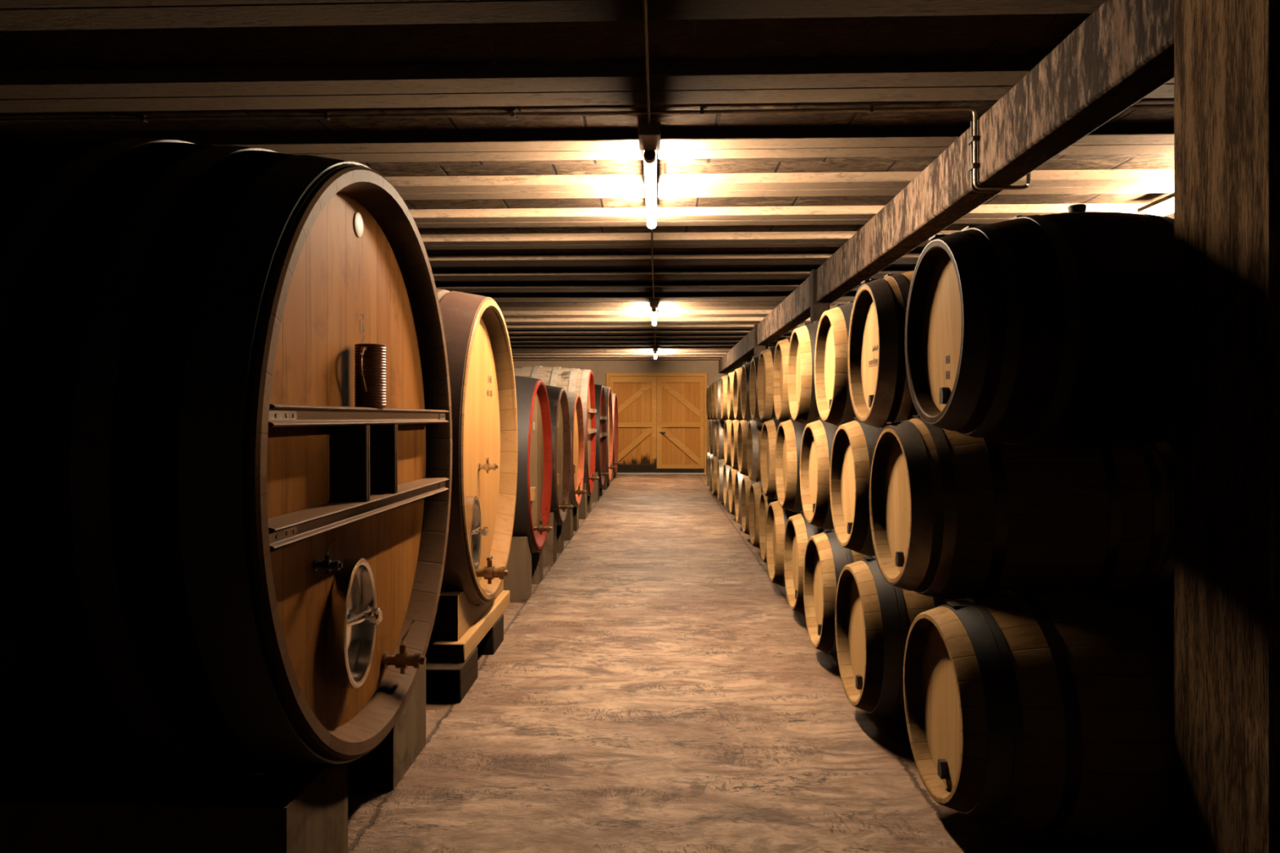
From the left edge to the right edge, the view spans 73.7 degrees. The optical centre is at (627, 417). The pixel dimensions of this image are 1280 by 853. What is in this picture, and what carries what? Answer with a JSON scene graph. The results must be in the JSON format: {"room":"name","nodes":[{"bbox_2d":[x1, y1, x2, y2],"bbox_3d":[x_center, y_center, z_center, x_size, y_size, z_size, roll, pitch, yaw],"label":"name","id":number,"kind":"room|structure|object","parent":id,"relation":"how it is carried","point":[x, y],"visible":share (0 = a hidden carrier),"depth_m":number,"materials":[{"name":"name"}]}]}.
{"room":"wine cellar","nodes":[
{"label":"wine cellar","id":0,"kind":"room"},
{"bbox_2d":[0,13,1173,311],"bbox_3d":[0.912,-1.482,8.924,9.800,0.195,22.300,0,0,2],"label":"ceiling","id":1,"kind":"structure","parent":0,"point":[1015,34],"depth_m":3.74,"materials":[{"name":"wood"}]},
{"bbox_2d":[0,0,1106,31],"bbox_3d":[0.694,-1.360,2.681,9.600,0.060,0.310,0,0,2],"label":"joist","id":2,"kind":"object","parent":1,"relation":"attached to","point":[15,15],"visible":1,"depth_m":2.78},
{"bbox_2d":[0,55,1173,112],"bbox_3d":[0.721,-1.360,3.447,9.600,0.060,0.310,0,0,2],"label":"joist","id":3,"kind":"object","parent":1,"relation":"attached to","point":[969,77],"visible":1,"depth_m":3.40,"materials":[{"name":"wood"}]},
{"bbox_2d":[0,122,1173,162],"bbox_3d":[0.748,-1.360,4.213,9.600,0.060,0.310,0,0,2],"label":"joist","id":4,"kind":"object","parent":1,"relation":"attached to","point":[1111,138],"visible":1,"depth_m":4.14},
{"bbox_2d":[0,103,1173,190],"bbox_3d":[0.734,-1.197,3.824,9.580,0.374,0.066,0,0,2],"label":"conduit","id":5,"kind":"object","parent":1,"relation":"attached to","point":[974,139],"visible":0.82,"depth_m":3.83,"materials":[{"name":"metal"}]},
{"bbox_2d":[511,349,730,353],"bbox_3d":[1.202,-1.360,17.227,9.600,0.060,0.310,0,0,2],"label":"joist","id":6,"kind":"object","parent":1,"relation":"attached to","point":[644,350],"visible":0.28,"depth_m":17.15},
{"bbox_2d":[511,352,754,355],"bbox_3d":[1.229,-1.360,17.992,9.600,0.060,0.310,0,0,2],"label":"joist","id":7,"kind":"object","parent":1,"relation":"attached to","point":[544,353],"visible":0.28,"depth_m":17.93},
{"bbox_2d":[512,357,753,360],"bbox_3d":[1.282,-1.360,19.523,9.600,0.060,0.310,0,0,2],"label":"joist","id":8,"kind":"object","parent":1,"relation":"attached to","point":[690,358],"visible":0.25,"depth_m":19.44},
{"bbox_2d":[512,355,754,358],"bbox_3d":[1.255,-1.360,18.758,9.600,0.060,0.310,0,0,2],"label":"joist","id":9,"kind":"object","parent":1,"relation":"attached to","point":[657,356],"visible":0.28,"depth_m":18.68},
{"bbox_2d":[501,309,773,317],"bbox_3d":[0.988,-1.360,11.102,9.600,0.060,0.310,0,0,2],"label":"joist","id":10,"kind":"object","parent":1,"relation":"attached to","point":[761,313],"visible":0.31,"depth_m":11.00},
{"bbox_2d":[511,346,774,350],"bbox_3d":[1.175,-1.360,16.461,9.600,0.060,0.310,0,0,2],"label":"joist","id":11,"kind":"object","parent":1,"relation":"attached to","point":[636,348],"visible":0.28,"depth_m":16.39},
{"bbox_2d":[510,342,777,346],"bbox_3d":[1.149,-1.360,15.695,9.600,0.060,0.310,0,0,2],"label":"joist","id":12,"kind":"object","parent":1,"relation":"attached to","point":[519,344],"visible":0.28,"depth_m":15.62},
{"bbox_2d":[509,338,785,343],"bbox_3d":[1.122,-1.360,14.930,9.600,0.060,0.310,0,0,2],"label":"joist","id":13,"kind":"object","parent":1,"relation":"attached to","point":[548,340],"visible":0.28,"depth_m":14.86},
{"bbox_2d":[435,280,862,292],"bbox_3d":[0.908,-1.360,8.806,9.600,0.060,0.310,0,0,2],"label":"joist","id":14,"kind":"object","parent":1,"relation":"attached to","point":[745,286],"visible":0.31,"depth_m":8.71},
{"bbox_2d":[508,333,791,339],"bbox_3d":[1.095,-1.360,14.164,9.600,0.060,0.310,0,0,2],"label":"joist","id":15,"kind":"object","parent":1,"relation":"attached to","point":[680,335],"visible":0.31,"depth_m":14.09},
{"bbox_2d":[507,328,794,334],"bbox_3d":[1.068,-1.360,13.399,9.600,0.060,0.310,0,0,2],"label":"joist","id":16,"kind":"object","parent":1,"relation":"attached to","point":[657,331],"visible":0.31,"depth_m":13.30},
{"bbox_2d":[506,323,804,329],"bbox_3d":[1.042,-1.360,12.633,9.600,0.060,0.310,0,0,2],"label":"joist","id":17,"kind":"object","parent":1,"relation":"attached to","point":[672,326],"visible":0.31,"depth_m":12.55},
{"bbox_2d":[503,316,810,324],"bbox_3d":[1.015,-1.360,11.868,9.600,0.060,0.310,0,0,2],"label":"joist","id":18,"kind":"object","parent":1,"relation":"attached to","point":[702,319],"visible":0.31,"depth_m":11.78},
{"bbox_2d":[473,291,857,302],"bbox_3d":[0.935,-1.360,9.571,9.600,0.060,0.310,0,0,2],"label":"joist","id":19,"kind":"object","parent":1,"relation":"attached to","point":[680,296],"visible":0.31,"depth_m":9.49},
{"bbox_2d":[496,301,849,311],"bbox_3d":[0.961,-1.360,10.337,9.600,0.060,0.310,0,0,2],"label":"joist","id":20,"kind":"object","parent":1,"relation":"attached to","point":[770,304],"visible":0.31,"depth_m":10.24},
{"bbox_2d":[649,300,658,325],"bbox_3d":[0.332,-1.278,10.495,0.100,0.104,1.700,0,0,2],"label":"tube light","id":21,"kind":"object","parent":20,"relation":"attached to","point":[654,305],"visible":1,"depth_m":9.88,"materials":[{"name":"plastic"}]},
{"bbox_2d":[431,266,915,280],"bbox_3d":[0.881,-1.360,8.040,9.600,0.060,0.310,0,0,2],"label":"joist","id":22,"kind":"object","parent":1,"relation":"attached to","point":[716,273],"visible":0.31,"depth_m":7.97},
{"bbox_2d":[426,250,922,266],"bbox_3d":[0.854,-1.360,7.275,9.600,0.060,0.310,0,0,2],"label":"joist","id":23,"kind":"object","parent":1,"relation":"attached to","point":[754,258],"visible":0.48,"depth_m":7.19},
{"bbox_2d":[420,230,961,249],"bbox_3d":[0.828,-1.360,6.509,9.600,0.060,0.310,0,0,2],"label":"joist","id":24,"kind":"object","parent":1,"relation":"attached to","point":[815,238],"visible":0.48,"depth_m":6.42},
{"bbox_2d":[384,168,1173,199],"bbox_3d":[0.774,-1.360,4.978,9.600,0.060,0.310,0,0,2],"label":"joist","id":25,"kind":"object","parent":1,"relation":"attached to","point":[1122,180],"visible":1,"depth_m":4.89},
{"bbox_2d":[638,121,660,228],"bbox_3d":[0.128,-1.278,4.678,0.100,0.104,1.700,0,0,2],"label":"tube light","id":26,"kind":"object","parent":25,"relation":"attached to","point":[649,134],"visible":1,"depth_m":4.14,"materials":[{"name":"plastic"}]},
{"bbox_2d":[1137,193,1173,216],"bbox_3d":[3.241,-1.278,4.570,0.100,0.104,1.700,0,0,2],"label":"tube light","id":27,"kind":"object","parent":25,"relation":"attached to","point":[1166,200],"visible":0.2,"depth_m":5.19,"materials":[{"name":"plastic"}]},
{"bbox_2d":[408,203,1173,227],"bbox_3d":[0.801,-1.360,5.744,9.600,0.060,0.310,0,0,2],"label":"joist","id":28,"kind":"object","parent":1,"relation":"attached to","point":[986,213],"visible":0.48,"depth_m":5.64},
{"bbox_3d":[0.641,-1.360,1.150,9.600,0.060,0.310,0,0,2],"label":"joist","id":29,"kind":"object","parent":1,"relation":"attached to","visible":0},
{"bbox_2d":[643,0,650,123],"bbox_3d":[0.001,-1.323,1.161,0.012,0.012,5.320,0,0,2],"label":"cable","id":30,"kind":"object","parent":29,"relation":"attached to","point":[645,2],"visible":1,"depth_m":3.11,"materials":[{"name":"black rubber"}]},
{"bbox_2d":[512,360,751,452],"bbox_3d":[1.295,-0.043,19.892,9.600,2.685,0.250,0,0,2],"label":"wall","id":31,"kind":"structure","parent":0,"point":[599,369],"depth_m":19.80,"materials":[{"name":"paint"}]},
{"bbox_2d":[608,376,656,471],"bbox_3d":[0.133,0.136,19.840,1.100,2.209,0.095,0,0,2],"label":"door","id":32,"kind":"structure","parent":31,"relation":"in","point":[636,395],"depth_m":19.83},
{"bbox_2d":[606,373,706,472],"bbox_3d":[0.683,0.130,19.833,2.340,2.340,0.150,0,0,2],"label":"trim","id":33,"kind":"structure","parent":31,"relation":"attached to","point":[608,375],"depth_m":19.73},
{"bbox_2d":[616,471,706,474],"bbox_3d":[0.683,1.286,19.858,2.300,0.028,0.260,0,0,2],"label":"trim","id":34,"kind":"structure","parent":31,"relation":"attached to","point":[618,473],"depth_m":19.73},
{"bbox_2d":[656,376,704,471],"bbox_3d":[1.231,0.136,19.781,1.100,2.209,0.136,0,0,2],"label":"door","id":35,"kind":"structure","parent":31,"relation":"in","point":[680,420],"depth_m":19.79,"materials":[{"name":"wood"}]},
{"bbox_2d":[347,474,1173,852],"bbox_3d":[0.912,1.375,8.924,9.800,0.150,22.300,0,0,2],"label":"floor","id":36,"kind":"structure","parent":0,"point":[655,691],"depth_m":3.56,"materials":[{"name":"concrete"}]},
{"bbox_2d":[0,764,347,852],"bbox_3d":[-1.769,1.135,2.363,1.860,0.330,0.420,0,0,2],"label":"block","id":37,"kind":"object","parent":36,"relation":"on","point":[303,811],"visible":1,"depth_m":2.14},
{"bbox_2d":[260,662,426,790],"bbox_3d":[-1.739,1.135,3.223,1.860,0.330,0.420,0,0,2],"label":"block","id":38,"kind":"object","parent":36,"relation":"on","point":[383,767],"visible":0.09,"depth_m":3.02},
{"bbox_2d":[0,137,452,786],"bbox_3d":[-1.756,0.130,2.813,2.055,2.010,1.977,0,0,2],"label":"wine cask","id":39,"kind":"object","parent":38,"relation":"on","point":[216,562],"visible":0.98,"depth_m":2.03,"materials":[{"name":"black paint"}]},
{"bbox_2d":[312,537,342,574],"bbox_3d":[-0.853,0.394,2.431,0.083,0.102,0.031,0,0,2],"label":"tap","id":40,"kind":"object","parent":39,"relation":"on","point":[326,565],"depth_m":2.43,"materials":[{"name":"metal"}]},
{"bbox_2d":[354,342,386,408],"bbox_3d":[-0.828,-0.135,2.703,0.099,0.204,0.139,0,0,29],"label":"jug","id":41,"kind":"object","parent":39,"relation":"on","point":[370,359],"visible":0.98,"depth_m":2.68,"materials":[{"name":"brown metal"}]},
{"bbox_2d":[381,618,426,674],"bbox_3d":[-0.796,0.815,3.045,0.154,0.194,0.058,0,0,2],"label":"tap","id":42,"kind":"object","parent":39,"relation":"on","point":[402,660],"depth_m":3.03,"materials":[{"name":"metal"}]},
{"bbox_2d":[425,646,477,702],"bbox_3d":[-1.445,1.223,4.103,1.385,0.154,0.380,0,0,2],"label":"block","id":43,"kind":"object","parent":36,"relation":"on","point":[446,682],"visible":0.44,"depth_m":3.89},
{"bbox_2d":[432,579,510,662],"bbox_3d":[-1.409,0.993,4.632,1.340,0.305,1.240,0,0,2],"label":"cradle","id":44,"kind":"object","parent":43,"relation":"on","point":[461,624],"visible":0.39,"depth_m":4.06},
{"bbox_2d":[435,288,517,605],"bbox_3d":[-1.576,0.170,4.658,1.885,1.806,1.728,0,0,2],"label":"wine cask","id":45,"kind":"object","parent":44,"relation":"on","point":[483,397],"visible":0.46,"depth_m":4.61,"materials":[{"name":"brown paint"}]},
{"bbox_2d":[477,457,497,473],"bbox_3d":[-0.766,0.261,4.690,0.110,0.084,0.042,0,0,2],"label":"tap","id":46,"kind":"object","parent":45,"relation":"on","point":[486,467],"depth_m":4.68,"materials":[{"name":"metal"}]},
{"bbox_2d":[475,555,508,584],"bbox_3d":[-0.731,0.814,4.568,0.189,0.147,0.074,0,0,2],"label":"tap","id":47,"kind":"object","parent":45,"relation":"on","point":[489,572],"depth_m":4.55,"materials":[{"name":"gold metal"}]},
{"bbox_2d":[427,613,503,654],"bbox_3d":[-1.419,1.223,4.857,1.385,0.154,0.310,0,0,2],"label":"block","id":48,"kind":"object","parent":36,"relation":"on","point":[490,643],"visible":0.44,"depth_m":4.69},
{"bbox_2d":[503,536,531,602],"bbox_3d":[-1.336,1.070,6.157,1.260,0.460,0.262,0,0,2],"label":"block","id":49,"kind":"object","parent":36,"relation":"on","point":[518,581],"visible":0.14,"depth_m":6.01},
{"bbox_2d":[531,547,542,584],"bbox_3d":[-1.313,1.110,6.802,1.260,0.379,0.222,0,0,2],"label":"block","id":50,"kind":"object","parent":36,"relation":"on","point":[536,557],"visible":0.06,"depth_m":6.67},
{"bbox_2d":[511,375,552,553],"bbox_3d":[-1.355,0.360,6.551,1.593,1.427,1.438,0,0,2],"label":"wine cask","id":51,"kind":"object","parent":50,"relation":"on","point":[535,450],"visible":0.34,"depth_m":6.40,"materials":[{"name":"red paint"}]},
{"bbox_2d":[533,507,552,534],"bbox_3d":[-0.644,0.777,6.426,0.162,0.205,0.061,0,0,2],"label":"tap","id":52,"kind":"object","parent":51,"relation":"on","point":[540,527],"depth_m":6.41,"materials":[{"name":"metal"}]},
{"bbox_2d":[542,511,556,564],"bbox_3d":[-1.281,1.070,7.722,1.260,0.460,0.258,0,0,2],"label":"block","id":53,"kind":"object","parent":36,"relation":"on","point":[549,548],"visible":0.12,"depth_m":7.57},
{"bbox_2d":[556,523,564,552],"bbox_3d":[-1.259,1.106,8.357,1.260,0.388,0.219,0,0,2],"label":"block","id":54,"kind":"object","parent":36,"relation":"on","point":[560,529],"visible":0.05,"depth_m":8.23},
{"bbox_2d":[545,385,573,525],"bbox_3d":[-1.301,0.360,8.110,1.593,1.407,1.420,0,0,2],"label":"wine cask","id":55,"kind":"object","parent":54,"relation":"on","point":[557,397],"visible":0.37,"depth_m":8.21,"materials":[{"name":"paint"}]},
{"bbox_2d":[558,489,573,511],"bbox_3d":[-0.590,0.777,7.985,0.162,0.205,0.061,0,0,2],"label":"tap","id":56,"kind":"object","parent":55,"relation":"on","point":[562,506],"depth_m":7.97,"materials":[{"name":"metal"}]},
{"bbox_2d":[564,496,573,540],"bbox_3d":[-1.228,1.070,9.248,1.260,0.460,0.280,0,0,2],"label":"block","id":57,"kind":"object","parent":36,"relation":"on","point":[568,523],"visible":0.08,"depth_m":9.09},
{"bbox_2d":[573,506,578,531],"bbox_3d":[-1.204,1.103,9.937,1.260,0.394,0.237,0,0,2],"label":"block","id":58,"kind":"object","parent":36,"relation":"on","point":[575,509],"visible":0.05,"depth_m":9.80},
{"bbox_2d":[565,391,586,507],"bbox_3d":[-1.247,0.360,9.669,1.593,1.391,1.541,0,0,2],"label":"wine cask","id":59,"kind":"object","parent":58,"relation":"on","point":[575,402],"visible":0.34,"depth_m":9.84,"materials":[{"name":"orange paint"}]},
{"bbox_2d":[575,478,586,496],"bbox_3d":[-0.535,0.777,9.544,0.162,0.205,0.061,0,0,2],"label":"tap","id":60,"kind":"object","parent":59,"relation":"on","point":[579,491],"depth_m":9.53,"materials":[{"name":"metal"}]},
{"bbox_2d":[578,483,586,519],"bbox_3d":[-1.163,1.070,11.106,1.260,0.460,0.301,0,0,2],"label":"block","id":61,"kind":"object","parent":36,"relation":"on","point":[583,505],"visible":0.08,"depth_m":10.94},
{"bbox_2d":[586,495,591,512],"bbox_3d":[-1.137,1.109,11.847,1.260,0.383,0.255,0,0,2],"label":"block","id":62,"kind":"object","parent":36,"relation":"on","point":[588,498],"visible":0.08,"depth_m":11.70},
{"bbox_2d":[513,365,599,496],"bbox_3d":[-1.381,0.200,11.565,1.993,1.809,1.622,0,0,2],"label":"wine cask","id":63,"kind":"object","parent":62,"relation":"on","point":[580,381],"visible":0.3,"depth_m":11.19,"materials":[{"name":"red paint"}]},
{"bbox_2d":[588,466,599,481],"bbox_3d":[-0.462,0.767,11.633,0.162,0.205,0.061,0,0,2],"label":"tap","id":64,"kind":"object","parent":63,"relation":"on","point":[592,477],"depth_m":11.62,"materials":[{"name":"metal"}]},
{"bbox_2d":[599,487,602,496],"bbox_3d":[-1.051,1.155,14.312,1.260,0.291,0.288,0,0,2],"label":"block","id":65,"kind":"object","parent":36,"relation":"on","point":[600,489],"visible":0.06,"depth_m":14.15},
{"bbox_2d":[594,384,608,488],"bbox_3d":[-1.296,0.300,13.994,1.993,1.780,1.823,0,0,2],"label":"wine cask","id":66,"kind":"object","parent":65,"relation":"on","point":[600,400],"visible":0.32,"depth_m":14.03,"materials":[{"name":"red paint"}]},
{"bbox_2d":[711,456,719,496],"bbox_3d":[1.819,0.911,13.523,0.920,0.778,0.748,0,0,2],"label":"wine barrel","id":67,"kind":"object","parent":36,"relation":"on","point":[714,464],"visible":0.12,"depth_m":13.37,"materials":[{"name":"brown wood"}]},
{"bbox_2d":[715,419,724,459],"bbox_3d":[1.847,0.310,13.078,0.920,0.778,0.748,0,0,1],"label":"wine barrel","id":68,"kind":"object","parent":67,"relation":"on","point":[720,424],"visible":0.25,"depth_m":12.88,"materials":[{"name":"brown wood"}]},
{"bbox_2d":[715,377,725,422],"bbox_3d":[1.785,-0.290,12.622,0.920,0.778,0.748,0,0,2],"label":"wine barrel","id":69,"kind":"object","parent":68,"relation":"on","point":[718,417],"visible":0.14,"depth_m":12.45,"materials":[{"name":"brown wood"}]},
{"bbox_2d":[716,458,724,502],"bbox_3d":[1.806,0.911,12.622,0.920,0.778,0.748,0,0,2],"label":"wine barrel","id":70,"kind":"object","parent":36,"relation":"on","point":[721,463],"visible":0.21,"depth_m":12.44,"materials":[{"name":"brown wood"}]},
{"bbox_2d":[723,463,731,507],"bbox_3d":[1.800,0.911,11.728,0.920,0.778,0.748,0,0,2],"label":"wine barrel","id":71,"kind":"object","parent":36,"relation":"on","point":[726,468],"visible":0.12,"depth_m":11.70,"materials":[{"name":"brown wood"}]},
{"bbox_2d":[724,419,732,466],"bbox_3d":[1.761,0.310,11.278,0.920,0.778,0.748,0,0,2],"label":"wine barrel","id":72,"kind":"object","parent":71,"relation":"on","point":[727,426],"visible":0.13,"depth_m":11.14,"materials":[{"name":"brown wood"}]},
{"bbox_2d":[720,373,728,420],"bbox_3d":[1.761,-0.290,11.724,0.920,0.778,0.748,0,0,2],"label":"wine barrel","id":73,"kind":"object","parent":72,"relation":"on","point":[724,416],"visible":0.12,"depth_m":11.56,"materials":[{"name":"brown wood"}]},
{"bbox_2d":[728,466,737,515],"bbox_3d":[1.769,0.911,10.825,0.920,0.778,0.748,0,0,2],"label":"wine barrel","id":74,"kind":"object","parent":36,"relation":"on","point":[732,473],"visible":0.13,"depth_m":10.75,"materials":[{"name":"brown wood"}]},
{"bbox_2d":[734,471,747,524],"bbox_3d":[1.735,0.911,9.921,0.920,0.778,0.748,0,0,3],"label":"wine barrel","id":75,"kind":"object","parent":36,"relation":"on","point":[739,477],"visible":0.11,"depth_m":9.85,"materials":[{"name":"brown wood"}]},
{"bbox_2d":[730,419,739,471],"bbox_3d":[1.739,0.310,10.370,0.920,0.778,0.748,0,0,3],"label":"wine barrel","id":76,"kind":"object","parent":75,"relation":"on","point":[734,430],"visible":0.17,"depth_m":10.24,"materials":[{"name":"brown wood"}]},
{"bbox_2d":[726,370,735,420],"bbox_3d":[1.747,-0.290,10.823,0.920,0.778,0.748,0,0,2],"label":"wine barrel","id":77,"kind":"object","parent":76,"relation":"on","point":[731,375],"visible":0.12,"depth_m":10.72,"materials":[{"name":"brown wood"}]},
{"bbox_2d":[733,365,742,421],"bbox_3d":[1.719,-0.290,9.931,0.920,0.778,0.748,0,0,1],"label":"wine barrel","id":78,"kind":"object","parent":76,"relation":"on","point":[737,374],"visible":0.12,"depth_m":9.87,"materials":[{"name":"brown wood"}]},
{"bbox_2d":[737,419,748,475],"bbox_3d":[1.712,0.310,9.479,0.920,0.778,0.748,0,0,2],"label":"wine barrel","id":79,"kind":"object","parent":75,"relation":"on","point":[743,424],"visible":0.13,"depth_m":9.34,"materials":[{"name":"brown wood"}]},
{"bbox_2d":[740,362,751,422],"bbox_3d":[1.692,-0.290,9.027,0.922,0.778,0.748,0,0,2],"label":"wine barrel","id":80,"kind":"object","parent":79,"relation":"on","point":[744,386],"visible":0.16,"depth_m":8.99,"materials":[{"name":"brown wood"}]},
{"bbox_2d":[741,475,757,534],"bbox_3d":[1.692,0.911,9.025,0.920,0.778,0.748,0,0,2],"label":"wine barrel","id":81,"kind":"object","parent":36,"relation":"on","point":[746,482],"visible":0.13,"depth_m":8.99,"materials":[{"name":"brown wood"}]},
{"bbox_2d":[748,480,763,548],"bbox_3d":[1.650,0.911,8.130,0.920,0.778,0.748,0,0,2],"label":"wine barrel","id":82,"kind":"object","parent":36,"relation":"on","point":[756,490],"visible":0.17,"depth_m":8.08,"materials":[{"name":"brown wood"}]},
{"bbox_2d":[746,419,763,481],"bbox_3d":[1.691,0.310,8.572,0.920,0.778,0.748,0,0,3],"label":"wine barrel","id":83,"kind":"object","parent":82,"relation":"on","point":[754,428],"visible":0.22,"depth_m":8.38,"materials":[{"name":"brown wood"}]},
{"bbox_2d":[749,355,765,423],"bbox_3d":[1.657,-0.290,8.129,0.922,0.778,0.748,0,0,2],"label":"wine barrel","id":84,"kind":"object","parent":83,"relation":"on","point":[754,413],"visible":0.16,"depth_m":8.32,"materials":[{"name":"brown wood"}]},
{"bbox_2d":[754,324,765,356],"bbox_3d":[1.891,-0.014,12.171,0.150,2.628,0.130,0,0,2],"label":"post","id":85,"kind":"object","parent":36,"relation":"on","point":[757,348],"visible":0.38,"depth_m":12.11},
{"bbox_2d":[759,492,777,563],"bbox_3d":[1.608,0.911,7.225,0.920,0.778,0.748,0,0,2],"label":"wine barrel","id":86,"kind":"object","parent":36,"relation":"on","point":[765,501],"visible":0.03,"depth_m":7.45,"materials":[{"name":"brown wood"}]},
{"bbox_2d":[760,417,782,500],"bbox_3d":[1.553,0.310,6.782,0.920,0.778,0.748,0,0,2],"label":"wine barrel","id":87,"kind":"object","parent":86,"relation":"on","point":[769,429],"visible":0.17,"depth_m":6.69,"materials":[{"name":"brown wood"}]},
{"bbox_2d":[756,346,775,421],"bbox_3d":[1.597,-0.290,7.232,0.920,0.778,0.748,0,0,2],"label":"wine barrel","id":88,"kind":"object","parent":87,"relation":"on","point":[766,361],"visible":0.2,"depth_m":7.09,"materials":[{"name":"brown wood"}]},
{"bbox_2d":[765,500,798,586],"bbox_3d":[1.527,0.911,6.332,0.920,0.778,0.748,0,0,2],"label":"wine barrel","id":89,"kind":"object","parent":36,"relation":"on","point":[777,517],"visible":0.16,"depth_m":6.19,"materials":[{"name":"brown wood"}]},
{"bbox_2d":[783,511,824,614],"bbox_3d":[1.504,0.911,5.434,0.920,0.778,0.748,0,0,2],"label":"wine barrel","id":90,"kind":"object","parent":36,"relation":"on","point":[798,531],"visible":0.16,"depth_m":5.43,"materials":[{"name":"brown wood"}]},
{"bbox_2d":[774,417,805,513],"bbox_3d":[1.520,0.310,5.881,0.920,0.778,0.748,0,0,2],"label":"wine barrel","id":91,"kind":"object","parent":90,"relation":"on","point":[790,432],"visible":0.27,"depth_m":5.71,"materials":[{"name":"brown wood"}]},
{"bbox_2d":[773,335,791,422],"bbox_3d":[1.579,-0.290,6.324,0.920,0.778,0.748,0,0,3],"label":"wine barrel","id":92,"kind":"object","parent":91,"relation":"on","point":[780,397],"visible":0.19,"depth_m":6.34,"materials":[{"name":"brown wood"}]},
{"bbox_2d":[800,417,838,529],"bbox_3d":[1.519,0.310,4.982,0.920,0.778,0.748,0,0,2],"label":"wine barrel","id":93,"kind":"object","parent":90,"relation":"on","point":[818,436],"visible":0.22,"depth_m":4.85,"materials":[{"name":"brown wood"}]},
{"bbox_2d":[787,320,820,425],"bbox_3d":[1.523,-0.290,5.425,0.920,0.778,0.748,0,0,3],"label":"wine barrel","id":94,"kind":"object","parent":93,"relation":"on","point":[802,403],"visible":0.3,"depth_m":5.26,"materials":[{"name":"brown wood"}]},
{"bbox_2d":[810,269,830,323],"bbox_3d":[1.734,-0.014,7.674,0.150,2.628,0.130,0,0,2],"label":"post","id":95,"kind":"object","parent":36,"relation":"on","point":[817,308],"visible":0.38,"depth_m":7.61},
{"bbox_2d":[718,0,1173,373],"bbox_3d":[1.818,-1.182,9.087,0.160,0.294,21.290,0,0,2],"label":"ceiling beam","id":96,"kind":"structure","parent":95,"relation":"on","point":[1122,52],"depth_m":3.38,"materials":[{"name":"wood"}]},
{"bbox_2d":[970,120,993,192],"bbox_3d":[1.584,-1.166,3.813,0.100,0.318,0.016,0,0,2],"label":"cable","id":97,"kind":"object","parent":96,"relation":"attached to","point":[972,186],"visible":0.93,"depth_m":3.81,"materials":[{"name":"metal"}]},
{"bbox_2d":[803,528,869,656],"bbox_3d":[1.448,0.911,4.534,0.920,0.778,0.748,0,0,2],"label":"wine barrel","id":98,"kind":"object","parent":36,"relation":"on","point":[824,558],"visible":0.27,"depth_m":4.39,"materials":[{"name":"brown wood"}]},
{"bbox_2d":[835,555,954,721],"bbox_3d":[1.410,0.911,3.635,0.920,0.778,0.748,0,0,2],"label":"wine barrel","id":99,"kind":"object","parent":36,"relation":"on","point":[874,617],"visible":0.34,"depth_m":3.41,"materials":[{"name":"brown wood"}]},
{"bbox_2d":[829,417,882,556],"bbox_3d":[1.489,0.310,4.080,0.920,0.778,0.748,0,0,2],"label":"wine barrel","id":100,"kind":"object","parent":99,"relation":"on","point":[854,442],"visible":0.24,"depth_m":3.99,"materials":[{"name":"brown wood"}]},
{"bbox_2d":[813,301,857,426],"bbox_3d":[1.508,-0.290,4.529,0.920,0.778,0.748,0,0,2],"label":"wine barrel","id":101,"kind":"object","parent":100,"relation":"on","point":[834,406],"visible":0.27,"depth_m":4.42,"materials":[{"name":"brown wood"}]},
{"bbox_2d":[902,579,1173,836],"bbox_3d":[1.434,0.911,2.736,0.920,0.778,0.748,0,0,1],"label":"wine barrel","id":102,"kind":"object","parent":36,"relation":"on","point":[1049,710],"visible":0.8,"depth_m":2.46,"materials":[{"name":"brown wood"}]},
{"bbox_2d":[868,413,1173,600],"bbox_3d":[1.439,0.310,3.181,0.922,0.778,0.748,0,0,2],"label":"wine barrel","id":103,"kind":"object","parent":102,"relation":"on","point":[954,516],"visible":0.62,"depth_m":2.87,"materials":[{"name":"brown wood"}]},
{"bbox_2d":[847,270,918,428],"bbox_3d":[1.464,-0.290,3.626,0.922,0.778,0.748,0,0,3],"label":"wine barrel","id":104,"kind":"object","parent":103,"relation":"on","point":[880,394],"visible":0.34,"depth_m":3.47,"materials":[{"name":"brown wood"}]},
{"bbox_2d":[905,204,1173,448],"bbox_3d":[1.439,-0.290,2.729,0.922,0.778,0.748,0,0,2],"label":"wine barrel","id":105,"kind":"object","parent":103,"relation":"on","point":[1051,331],"visible":0.7,"depth_m":2.45,"materials":[{"name":"brown wood"}]},
{"bbox_2d":[1173,0,1279,852],"bbox_3d":[1.590,-0.014,2.113,0.250,2.628,0.355,0,0,2],"label":"post","id":106,"kind":"object","parent":36,"relation":"on","point":[1227,52],"visible":1,"depth_m":2.09,"materials":[{"name":"wood"}]},
{"bbox_3d":[-0.975,1.194,16.490,1.260,0.213,0.305,0,0,2],"label":"block","id":107,"kind":"object","parent":36,"relation":"on","visible":0},
{"bbox_2d":[603,386,615,483],"bbox_3d":[-1.220,0.320,16.152,1.993,1.920,1.920,0,0,2],"label":"wine cask","id":108,"kind":"object","parent":107,"relation":"on","point":[609,414],"visible":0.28,"depth_m":16.64,"materials":[{"name":"orange paint"}]},
{"bbox_3d":[-0.894,1.205,18.808,1.260,0.189,0.322,0,0,2],"label":"block","id":109,"kind":"object","parent":36,"relation":"on","visible":0},
{"bbox_2d":[611,393,620,475],"bbox_3d":[-1.140,0.360,18.451,1.993,1.880,2.030,0,0,2],"label":"wine cask","id":110,"kind":"object","parent":109,"relation":"on","point":[615,405],"visible":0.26,"depth_m":18.86,"materials":[{"name":"red paint"}]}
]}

